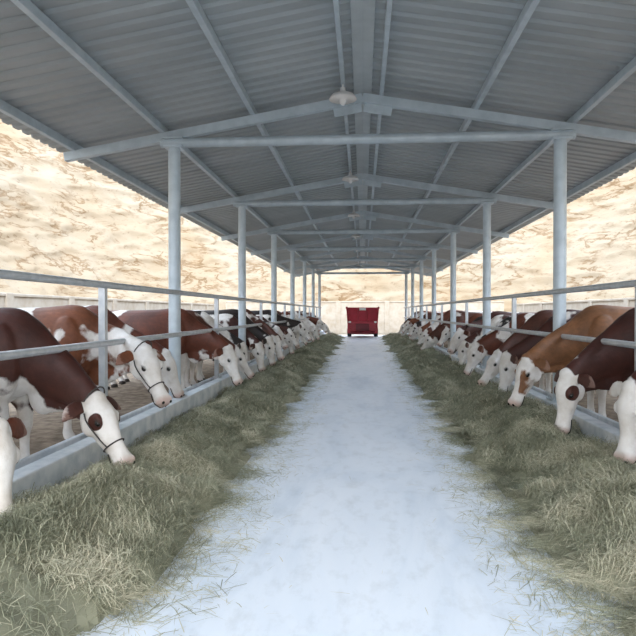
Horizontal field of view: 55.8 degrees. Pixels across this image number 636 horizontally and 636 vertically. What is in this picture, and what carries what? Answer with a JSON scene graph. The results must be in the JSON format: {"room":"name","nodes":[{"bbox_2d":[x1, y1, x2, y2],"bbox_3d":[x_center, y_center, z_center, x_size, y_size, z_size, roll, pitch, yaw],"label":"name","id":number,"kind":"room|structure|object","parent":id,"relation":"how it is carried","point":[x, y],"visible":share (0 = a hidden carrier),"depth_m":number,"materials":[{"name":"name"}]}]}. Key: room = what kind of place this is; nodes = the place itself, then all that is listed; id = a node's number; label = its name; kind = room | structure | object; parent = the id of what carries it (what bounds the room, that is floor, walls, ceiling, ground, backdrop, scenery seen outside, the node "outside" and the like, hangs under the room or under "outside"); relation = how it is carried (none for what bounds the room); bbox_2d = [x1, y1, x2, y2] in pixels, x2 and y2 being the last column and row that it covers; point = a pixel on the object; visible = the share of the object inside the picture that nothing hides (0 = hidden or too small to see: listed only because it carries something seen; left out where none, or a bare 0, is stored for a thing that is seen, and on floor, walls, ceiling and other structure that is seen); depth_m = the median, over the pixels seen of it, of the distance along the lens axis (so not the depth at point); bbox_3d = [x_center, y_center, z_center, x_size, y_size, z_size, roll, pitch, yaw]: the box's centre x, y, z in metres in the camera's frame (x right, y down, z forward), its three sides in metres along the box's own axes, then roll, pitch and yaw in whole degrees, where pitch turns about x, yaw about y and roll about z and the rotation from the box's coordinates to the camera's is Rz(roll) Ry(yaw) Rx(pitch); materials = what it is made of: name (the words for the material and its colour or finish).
{"room":"farm building","nodes":[
{"label":"farm building","id":0,"kind":"room"},
{"bbox_2d":[0,293,213,309],"bbox_3d":[-9.909,0.423,17.788,0.460,2.400,56.000,0,1,4],"label":"wall","id":1,"kind":"structure","parent":0,"point":[13,300],"depth_m":23.52,"materials":[{"name":"white concrete"}]},
{"bbox_2d":[9,352,254,454],"bbox_3d":[-5.148,1.496,18.448,7.200,0.260,48.000,0,1,4],"label":"floor","id":2,"kind":"structure","parent":0,"point":[47,429],"depth_m":9.45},
{"bbox_2d":[0,416,26,523],"bbox_3d":[-3.357,0.719,3.905,3.132,1.601,0.797,0,1,7],"label":"cow","id":3,"kind":"object","parent":2,"relation":"on","point":[14,427],"visible":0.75,"depth_m":3.60},
{"bbox_2d":[0,307,135,467],"bbox_3d":[-3.176,0.703,5.476,3.355,1.601,0.816,0,1,9],"label":"cow","id":4,"kind":"object","parent":2,"relation":"on","point":[56,382],"visible":0.85,"depth_m":5.27},
{"bbox_2d":[18,305,171,439],"bbox_3d":[-3.247,0.665,7.175,3.537,1.645,0.884,0,1,15],"label":"cow","id":5,"kind":"object","parent":2,"relation":"on","point":[69,324],"visible":0.5,"depth_m":6.92},
{"bbox_2d":[84,305,184,397],"bbox_3d":[-3.685,0.640,8.904,3.446,1.659,0.819,0,1,4],"label":"cow","id":6,"kind":"object","parent":2,"relation":"on","point":[169,373],"visible":0.17,"depth_m":8.73},
{"bbox_2d":[110,309,242,388],"bbox_3d":[-2.936,0.636,10.822,3.355,1.630,0.835,0,1,9],"label":"cow","id":7,"kind":"object","parent":2,"relation":"on","point":[198,347],"visible":0.3,"depth_m":10.58},
{"bbox_2d":[108,310,254,388],"bbox_3d":[-2.955,0.638,12.059,3.387,1.601,0.791,0,1,4],"label":"cow","id":8,"kind":"object","parent":2,"relation":"on","point":[243,366],"visible":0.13,"depth_m":11.90},
{"bbox_2d":[118,311,246,383],"bbox_3d":[-3.105,0.631,13.193,3.122,1.591,0.786,0,1,-6],"label":"cow","id":9,"kind":"object","parent":2,"relation":"on","point":[235,340],"visible":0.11,"depth_m":13.19},
{"bbox_2d":[199,309,275,365],"bbox_3d":[-2.649,0.588,15.275,3.190,1.637,0.824,0,1,2],"label":"cow","id":10,"kind":"object","parent":2,"relation":"on","point":[262,336],"visible":0.16,"depth_m":15.09},
{"bbox_2d":[210,314,265,371],"bbox_3d":[-2.615,0.656,14.232,2.962,1.520,0.765,0,1,15],"label":"cow","id":11,"kind":"object","parent":2,"relation":"on","point":[253,345],"visible":0.2,"depth_m":13.87},
{"bbox_2d":[192,309,284,361],"bbox_3d":[-2.410,0.569,16.386,3.400,1.652,0.846,0,1,21],"label":"cow","id":12,"kind":"object","parent":2,"relation":"on","point":[265,327],"visible":0.09,"depth_m":15.84},
{"bbox_2d":[212,316,298,360],"bbox_3d":[-2.098,0.652,18.867,3.140,1.436,0.709,0,1,15],"label":"cow","id":13,"kind":"object","parent":2,"relation":"on","point":[288,333],"visible":0.1,"depth_m":18.48},
{"bbox_2d":[249,320,287,360],"bbox_3d":[-2.426,0.596,17.551,3.410,1.575,0.819,0,1,17],"label":"cow","id":14,"kind":"object","parent":2,"relation":"on","point":[275,328],"visible":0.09,"depth_m":16.94},
{"bbox_2d":[256,314,293,353],"bbox_3d":[-2.162,0.614,19.904,2.904,1.490,0.750,0,1,13],"label":"cow","id":15,"kind":"object","parent":2,"relation":"on","point":[266,316],"visible":0.05,"depth_m":19.47},
{"bbox_2d":[251,310,311,341],"bbox_3d":[-2.018,0.528,21.015,3.595,1.643,0.812,0,1,-7],"label":"cow","id":16,"kind":"object","parent":2,"relation":"on","point":[294,325],"visible":0.15,"depth_m":21.05},
{"bbox_2d":[277,313,299,348],"bbox_3d":[-2.185,0.529,22.152,3.152,1.618,0.814,0,1,10],"label":"cow","id":17,"kind":"object","parent":2,"relation":"on","point":[296,333],"visible":0.02,"depth_m":21.71},
{"bbox_2d":[277,311,307,344],"bbox_3d":[-2.065,0.501,24.684,3.432,1.623,0.801,0,1,15],"label":"cow","id":18,"kind":"object","parent":2,"relation":"on","point":[301,338],"visible":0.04,"depth_m":24.22},
{"bbox_2d":[281,311,314,341],"bbox_3d":[-1.803,0.496,27.054,3.356,1.586,0.783,0,1,9],"label":"cow","id":19,"kind":"object","parent":2,"relation":"on","point":[287,313],"visible":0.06,"depth_m":26.77},
{"bbox_2d":[289,311,319,339],"bbox_3d":[-1.478,0.483,28.119,3.275,1.591,0.815,0,1,13],"label":"cow","id":20,"kind":"object","parent":2,"relation":"on","point":[312,327],"visible":0.23,"depth_m":27.78},
{"bbox_2d":[296,311,327,332],"bbox_3d":[-1.269,0.447,30.384,3.541,1.619,0.799,0,1,9],"label":"cow","id":21,"kind":"object","parent":2,"relation":"on","point":[318,322],"visible":0.12,"depth_m":30.10},
{"bbox_2d":[307,312,330,334],"bbox_3d":[-0.812,0.428,36.182,3.259,1.541,0.761,0,1,10],"label":"cow","id":22,"kind":"object","parent":2,"relation":"on","point":[326,326],"visible":0.05,"depth_m":35.88},
{"bbox_2d":[0,0,635,273],"bbox_3d":[1.437,-3.070,19.337,9.304,0.842,43.240,0,1,4],"label":"ceiling","id":23,"kind":"structure","parent":0,"point":[283,53],"depth_m":7.88,"materials":[{"name":"metal"}]},
{"bbox_2d":[350,0,374,262],"bbox_3d":[1.438,-3.481,19.313,0.416,0.142,43.200,0,1,4],"label":"flashing","id":24,"kind":"object","parent":23,"relation":"attached to","point":[362,11],"visible":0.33,"depth_m":7.93,"materials":[{"name":"grey metal"}]},
{"bbox_2d":[0,0,635,276],"bbox_3d":[1.438,-2.994,19.318,8.670,0.803,43.160,0,1,4],"label":"roof purlins","id":25,"kind":"structure","parent":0,"point":[29,8],"depth_m":7.98,"materials":[{"name":"grey metal"}]},
{"bbox_2d":[329,84,356,105],"bbox_3d":[0.340,-3.048,8.188,0.380,0.294,0.380,0,1,4],"label":"pendant lamp","id":26,"kind":"object","parent":25,"relation":"hanging from","point":[342,97],"visible":1,"depth_m":8.15,"materials":[{"name":"white metal"}]},
{"bbox_2d":[63,93,635,161],"bbox_3d":[0.646,-2.789,8.669,8.921,0.892,0.220,0,1,4],"label":"roof truss","id":27,"kind":"object","parent":25,"relation":"attached to","point":[546,129],"depth_m":8.63,"materials":[{"name":"grey metal"}]},
{"bbox_2d":[342,171,358,183],"bbox_3d":[0.711,-3.098,13.174,0.380,0.294,0.380,0,1,4],"label":"pendant lamp","id":28,"kind":"object","parent":25,"relation":"hanging from","point":[350,178],"visible":1,"depth_m":13.13,"materials":[{"name":"white metal"}]},
{"bbox_2d":[348,209,359,218],"bbox_3d":[1.081,-3.148,18.160,0.380,0.294,0.380,0,1,4],"label":"pendant lamp","id":29,"kind":"object","parent":25,"relation":"hanging from","point":[353,214],"visible":1,"depth_m":18.07,"materials":[{"name":"white metal"}]},
{"bbox_2d":[284,256,442,271],"bbox_3d":[2.499,-3.037,33.599,8.921,0.892,0.220,0,1,4],"label":"roof truss","id":30,"kind":"object","parent":25,"relation":"attached to","point":[317,266],"depth_m":33.56,"materials":[{"name":"grey metal"}]},
{"bbox_2d":[295,263,431,276],"bbox_3d":[2.869,-3.086,38.585,8.921,0.892,0.220,0,1,4],"label":"roof truss","id":31,"kind":"object","parent":25,"relation":"attached to","point":[364,264],"depth_m":38.52,"materials":[{"name":"grey metal"}]},
{"bbox_2d":[250,234,477,255],"bbox_3d":[1.758,-2.937,23.627,8.921,0.892,0.220,0,1,4],"label":"roof truss","id":32,"kind":"object","parent":25,"relation":"attached to","point":[427,246],"depth_m":23.58,"materials":[{"name":"grey metal"}]},
{"bbox_2d":[270,246,457,264],"bbox_3d":[2.128,-2.987,28.613,8.921,0.892,0.220,0,1,4],"label":"roof truss","id":33,"kind":"object","parent":25,"relation":"attached to","point":[311,257],"depth_m":28.57,"materials":[{"name":"grey metal"}]},
{"bbox_2d":[221,210,508,240],"bbox_3d":[1.387,-2.888,18.641,8.921,0.892,0.220,0,1,4],"label":"roof truss","id":34,"kind":"object","parent":25,"relation":"attached to","point":[445,228],"depth_m":18.59,"materials":[{"name":"grey metal"}]},
{"bbox_2d":[181,173,552,213],"bbox_3d":[1.017,-2.838,13.655,8.921,0.892,0.220,0,1,4],"label":"roof truss","id":35,"kind":"object","parent":25,"relation":"attached to","point":[369,179],"depth_m":13.60,"materials":[{"name":"grey metal"}]},
{"bbox_2d":[77,335,632,635],"bbox_3d":[1.334,1.521,17.966,5.160,0.200,48.000,0,1,4],"label":"floor","id":36,"kind":"structure","parent":0,"point":[342,533],"depth_m":4.11,"materials":[{"name":"concrete"}]},
{"bbox_2d":[12,330,324,499],"bbox_3d":[-1.468,1.269,18.172,0.480,0.400,48.000,0,1,4],"label":"kerb","id":37,"kind":"object","parent":36,"relation":"on","point":[48,465],"visible":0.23,"depth_m":6.22,"materials":[{"name":"concrete"}]},
{"bbox_2d":[0,269,321,395],"bbox_3d":[-1.357,0.367,18.907,0.181,1.770,41.500,0,1,4],"label":"rail fence","id":38,"kind":"object","parent":37,"relation":"on","point":[102,344],"visible":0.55,"depth_m":6.38,"materials":[{"name":"grey metal"}]},
{"bbox_2d":[163,144,186,398],"bbox_3d":[-2.126,-0.513,8.897,0.280,4.050,0.280,0,1,4],"label":"support column","id":39,"kind":"structure","parent":37,"relation":"on","point":[174,195],"depth_m":8.82,"materials":[{"name":"metal"}]},
{"bbox_2d":[235,205,248,364],"bbox_3d":[-1.756,-0.563,13.883,0.280,4.050,0.280,0,1,4],"label":"support column","id":40,"kind":"structure","parent":37,"relation":"on","point":[241,208],"depth_m":13.81,"materials":[{"name":"metal"}]},
{"bbox_2d":[269,234,278,321],"bbox_3d":[-1.385,-0.613,18.869,0.280,4.050,0.280,0,1,4],"label":"support column","id":41,"kind":"structure","parent":37,"relation":"on","point":[273,236],"depth_m":18.79,"materials":[{"name":"metal"}]},
{"bbox_2d":[289,250,295,319],"bbox_3d":[-1.014,-0.662,23.855,0.280,4.050,0.280,0,1,4],"label":"support column","id":42,"kind":"structure","parent":37,"relation":"on","point":[292,252],"depth_m":23.78,"materials":[{"name":"metal"}]},
{"bbox_2d":[302,261,307,317],"bbox_3d":[-0.644,-0.712,28.841,0.280,4.050,0.280,0,1,4],"label":"support column","id":43,"kind":"structure","parent":37,"relation":"on","point":[304,262],"depth_m":28.76,"materials":[{"name":"metal"}]},
{"bbox_2d":[311,268,314,316],"bbox_3d":[-0.273,-0.762,33.827,0.280,4.050,0.280,0,1,4],"label":"support column","id":44,"kind":"structure","parent":37,"relation":"on","point":[313,269],"depth_m":33.74,"materials":[{"name":"metal"}]},
{"bbox_2d":[317,274,321,330],"bbox_3d":[0.097,-0.811,38.813,0.280,4.050,0.280,0,1,4],"label":"support column","id":45,"kind":"structure","parent":37,"relation":"on","point":[319,275],"depth_m":38.74,"materials":[{"name":"metal"}]},
{"bbox_2d":[0,331,350,635],"bbox_3d":[0.131,1.138,19.556,2.494,0.575,38.000,0,1,4],"label":"pile","id":46,"kind":"object","parent":36,"relation":"on","point":[75,553],"visible":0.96,"depth_m":3.98,"materials":[{"name":"green plant"}]},
{"bbox_2d":[346,307,379,336],"bbox_3d":[2.940,0.241,39.566,2.100,1.930,5.059,0,1,4],"label":"wagon","id":47,"kind":"object","parent":36,"relation":"on","point":[360,320],"visible":1,"depth_m":37.43,"materials":[{"name":"red paint"}]},
{"bbox_2d":[376,332,635,635],"bbox_3d":[2.782,1.163,19.360,2.450,0.529,38.000,0,1,4],"label":"pile","id":48,"kind":"object","parent":36,"relation":"on","point":[577,500],"visible":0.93,"depth_m":5.00,"materials":[{"name":"green plant"}]},
{"bbox_2d":[406,333,619,446],"bbox_3d":[4.136,1.273,17.756,0.480,0.400,48.000,0,1,4],"label":"kerb","id":49,"kind":"object","parent":36,"relation":"on","point":[591,422],"visible":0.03,"depth_m":7.32,"materials":[{"name":"concrete"}]},
{"bbox_2d":[405,274,407,320],"bbox_3d":[5.642,-0.807,38.401,0.280,4.050,0.280,0,1,4],"label":"support column","id":50,"kind":"structure","parent":49,"relation":"on","point":[406,275],"depth_m":38.33,"materials":[{"name":"metal"}]},
{"bbox_2d":[410,268,414,317],"bbox_3d":[5.271,-0.757,33.415,0.280,4.050,0.280,0,1,4],"label":"support column","id":51,"kind":"structure","parent":49,"relation":"on","point":[412,269],"depth_m":33.33,"materials":[{"name":"metal"}]},
{"bbox_2d":[419,260,424,320],"bbox_3d":[4.901,-0.708,28.429,0.280,4.050,0.280,0,1,4],"label":"support column","id":52,"kind":"structure","parent":49,"relation":"on","point":[421,261],"depth_m":28.34,"materials":[{"name":"metal"}]},
{"bbox_2d":[430,249,437,323],"bbox_3d":[4.530,-0.658,23.443,0.280,4.050,0.280,0,1,4],"label":"support column","id":53,"kind":"structure","parent":49,"relation":"on","point":[433,250],"depth_m":23.36,"materials":[{"name":"metal"}]},
{"bbox_2d":[449,232,457,353],"bbox_3d":[4.160,-0.609,18.457,0.280,4.050,0.280,0,1,4],"label":"support column","id":54,"kind":"structure","parent":49,"relation":"on","point":[452,234],"depth_m":18.38,"materials":[{"name":"metal"}]},
{"bbox_2d":[479,202,493,367],"bbox_3d":[3.789,-0.559,13.471,0.280,4.050,0.280,0,1,4],"label":"support column","id":55,"kind":"structure","parent":49,"relation":"on","point":[486,205],"depth_m":13.39,"materials":[{"name":"metal"}]},
{"bbox_2d":[404,280,635,380],"bbox_3d":[4.136,0.371,18.499,0.181,1.770,41.500,0,1,4],"label":"rail fence","id":56,"kind":"object","parent":49,"relation":"on","point":[631,283],"visible":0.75,"depth_m":9.02,"materials":[{"name":"grey metal"}]},
{"bbox_2d":[546,136,572,400],"bbox_3d":[3.419,-0.509,8.485,0.280,4.050,0.280,0,1,4],"label":"support column","id":57,"kind":"structure","parent":49,"relation":"on","point":[560,142],"depth_m":8.41,"materials":[{"name":"metal"}]},
{"bbox_2d":[226,301,503,333],"bbox_3d":[3.705,-0.046,49.864,23.000,2.700,0.460,0,1,4],"label":"wall","id":58,"kind":"structure","parent":0,"point":[391,315],"depth_m":49.64,"materials":[{"name":"white concrete"}]},
{"bbox_2d":[444,340,618,421],"bbox_3d":[7.816,1.506,17.485,7.200,0.260,48.000,0,1,4],"label":"floor","id":59,"kind":"structure","parent":0,"point":[610,400],"depth_m":10.39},
{"bbox_2d":[398,311,419,332],"bbox_3d":[6.332,0.400,35.910,3.357,1.602,0.816,0,1,-11],"label":"cow","id":60,"kind":"object","parent":59,"relation":"on","point":[403,324],"visible":0.11,"depth_m":35.53},
{"bbox_2d":[409,313,431,338],"bbox_3d":[5.875,0.509,28.926,2.964,1.522,0.766,0,1,11],"label":"cow","id":61,"kind":"object","parent":59,"relation":"on","point":[429,314],"visible":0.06,"depth_m":29.00},
{"bbox_2d":[402,312,439,332],"bbox_3d":[5.919,0.475,30.162,3.426,1.566,0.774,0,1,2],"label":"cow","id":62,"kind":"object","parent":59,"relation":"on","point":[410,322],"visible":0.09,"depth_m":30.11},
{"bbox_2d":[408,314,437,336],"bbox_3d":[5.616,0.551,26.749,3.239,1.481,0.731,0,1,-7],"label":"cow","id":63,"kind":"object","parent":59,"relation":"on","point":[417,325],"visible":0.12,"depth_m":26.51},
{"bbox_2d":[411,313,438,340],"bbox_3d":[5.866,0.525,27.743,3.172,1.514,0.771,0,1,4],"label":"cow","id":64,"kind":"object","parent":59,"relation":"on","point":[415,335],"visible":0.03,"depth_m":27.65},
{"bbox_2d":[418,313,443,346],"bbox_3d":[5.755,0.541,25.637,2.988,1.523,0.752,0,1,-1],"label":"cow","id":65,"kind":"object","parent":59,"relation":"on","point":[421,330],"visible":0.09,"depth_m":25.53},
{"bbox_2d":[420,311,482,349],"bbox_3d":[5.089,0.567,19.964,3.354,1.585,0.783,0,1,7],"label":"cow","id":66,"kind":"object","parent":59,"relation":"on","point":[435,335],"visible":0.23,"depth_m":20.00},
{"bbox_2d":[417,310,493,348],"bbox_3d":[5.518,0.503,23.257,3.486,1.648,0.814,0,1,-7],"label":"cow","id":67,"kind":"object","parent":59,"relation":"on","point":[446,315],"visible":0.13,"depth_m":23.02},
{"bbox_2d":[437,313,482,346],"bbox_3d":[5.326,0.609,18.826,3.300,1.524,0.792,0,1,-3],"label":"cow","id":68,"kind":"object","parent":59,"relation":"on","point":[445,335],"visible":0.15,"depth_m":18.61},
{"bbox_2d":[449,316,482,363],"bbox_3d":[5.266,0.660,17.610,2.835,1.445,0.713,0,1,-1],"label":"cow","id":69,"kind":"object","parent":59,"relation":"on","point":[480,317],"visible":0.05,"depth_m":17.54},
{"bbox_2d":[459,315,511,364],"bbox_3d":[4.900,0.667,14.532,2.929,1.493,0.737,0,1,8],"label":"cow","id":70,"kind":"object","parent":59,"relation":"on","point":[463,348],"visible":0.06,"depth_m":14.61},
{"bbox_2d":[467,316,511,372],"bbox_3d":[4.753,0.691,13.264,2.883,1.469,0.726,0,1,8],"label":"cow","id":71,"kind":"object","parent":59,"relation":"on","point":[506,320],"visible":0.04,"depth_m":13.32},
{"bbox_2d":[447,311,535,353],"bbox_3d":[4.960,0.611,15.541,3.434,1.586,0.824,0,1,-7],"label":"cow","id":72,"kind":"object","parent":59,"relation":"on","point":[465,331],"visible":0.2,"depth_m":15.23},
{"bbox_2d":[477,310,552,392],"bbox_3d":[4.520,0.649,10.870,3.355,1.601,0.816,0,1,-1],"label":"cow","id":73,"kind":"object","parent":59,"relation":"on","point":[538,319],"visible":0.23,"depth_m":10.74},
{"bbox_2d":[463,313,607,390],"bbox_3d":[4.566,0.666,12.102,3.204,1.543,0.762,0,1,4],"label":"cow","id":74,"kind":"object","parent":59,"relation":"on","point":[485,346],"visible":0.17,"depth_m":12.09},
{"bbox_2d":[498,309,581,392],"bbox_3d":[4.486,0.662,9.601,3.142,1.601,0.791,0,1,4],"label":"cow","id":75,"kind":"object","parent":59,"relation":"on","point":[510,358],"visible":0.21,"depth_m":9.60},
{"bbox_2d":[508,305,633,416],"bbox_3d":[4.230,0.648,8.133,3.415,1.659,0.850,0,1,-1],"label":"cow","id":76,"kind":"object","parent":59,"relation":"on","point":[553,353],"visible":0.6,"depth_m":8.01},
{"bbox_2d":[553,307,634,434],"bbox_3d":[4.191,0.676,6.748,3.176,1.630,0.821,0,1,0],"label":"cow","id":77,"kind":"object","parent":59,"relation":"on","point":[598,365],"visible":0.81,"depth_m":6.66},
{"bbox_2d":[609,370,635,463],"bbox_3d":[4.252,0.673,5.574,3.233,1.659,0.835,0,1,-4],"label":"cow","id":78,"kind":"object","parent":59,"relation":"on","point":[625,406],"visible":0.94,"depth_m":5.29},
{"bbox_2d":[516,298,634,312],"bbox_3d":[12.429,0.440,16.128,0.460,2.400,56.000,0,1,4],"label":"wall","id":79,"kind":"structure","parent":0,"point":[626,302],"depth_m":30.79,"materials":[{"name":"white concrete"}]},
{"label":"outside","id":80,"kind":"structure","parent":0,"visible":0},
{"bbox_2d":[339,334,386,334],"bbox_3d":[1.482,1.851,19.964,170.000,0.500,190.000,0,1,4],"label":"ground","id":81,"kind":"structure","parent":80,"point":[339,334],"depth_m":48.08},
{"bbox_2d":[0,119,635,311],"bbox_3d":[2.203,-10.289,28.984,88.624,24.000,128.336,0,1,4],"label":"rock cliff","id":82,"kind":"structure","parent":81,"relation":"on","point":[59,217],"depth_m":71.05,"materials":[{"name":"stone"}]}
]}

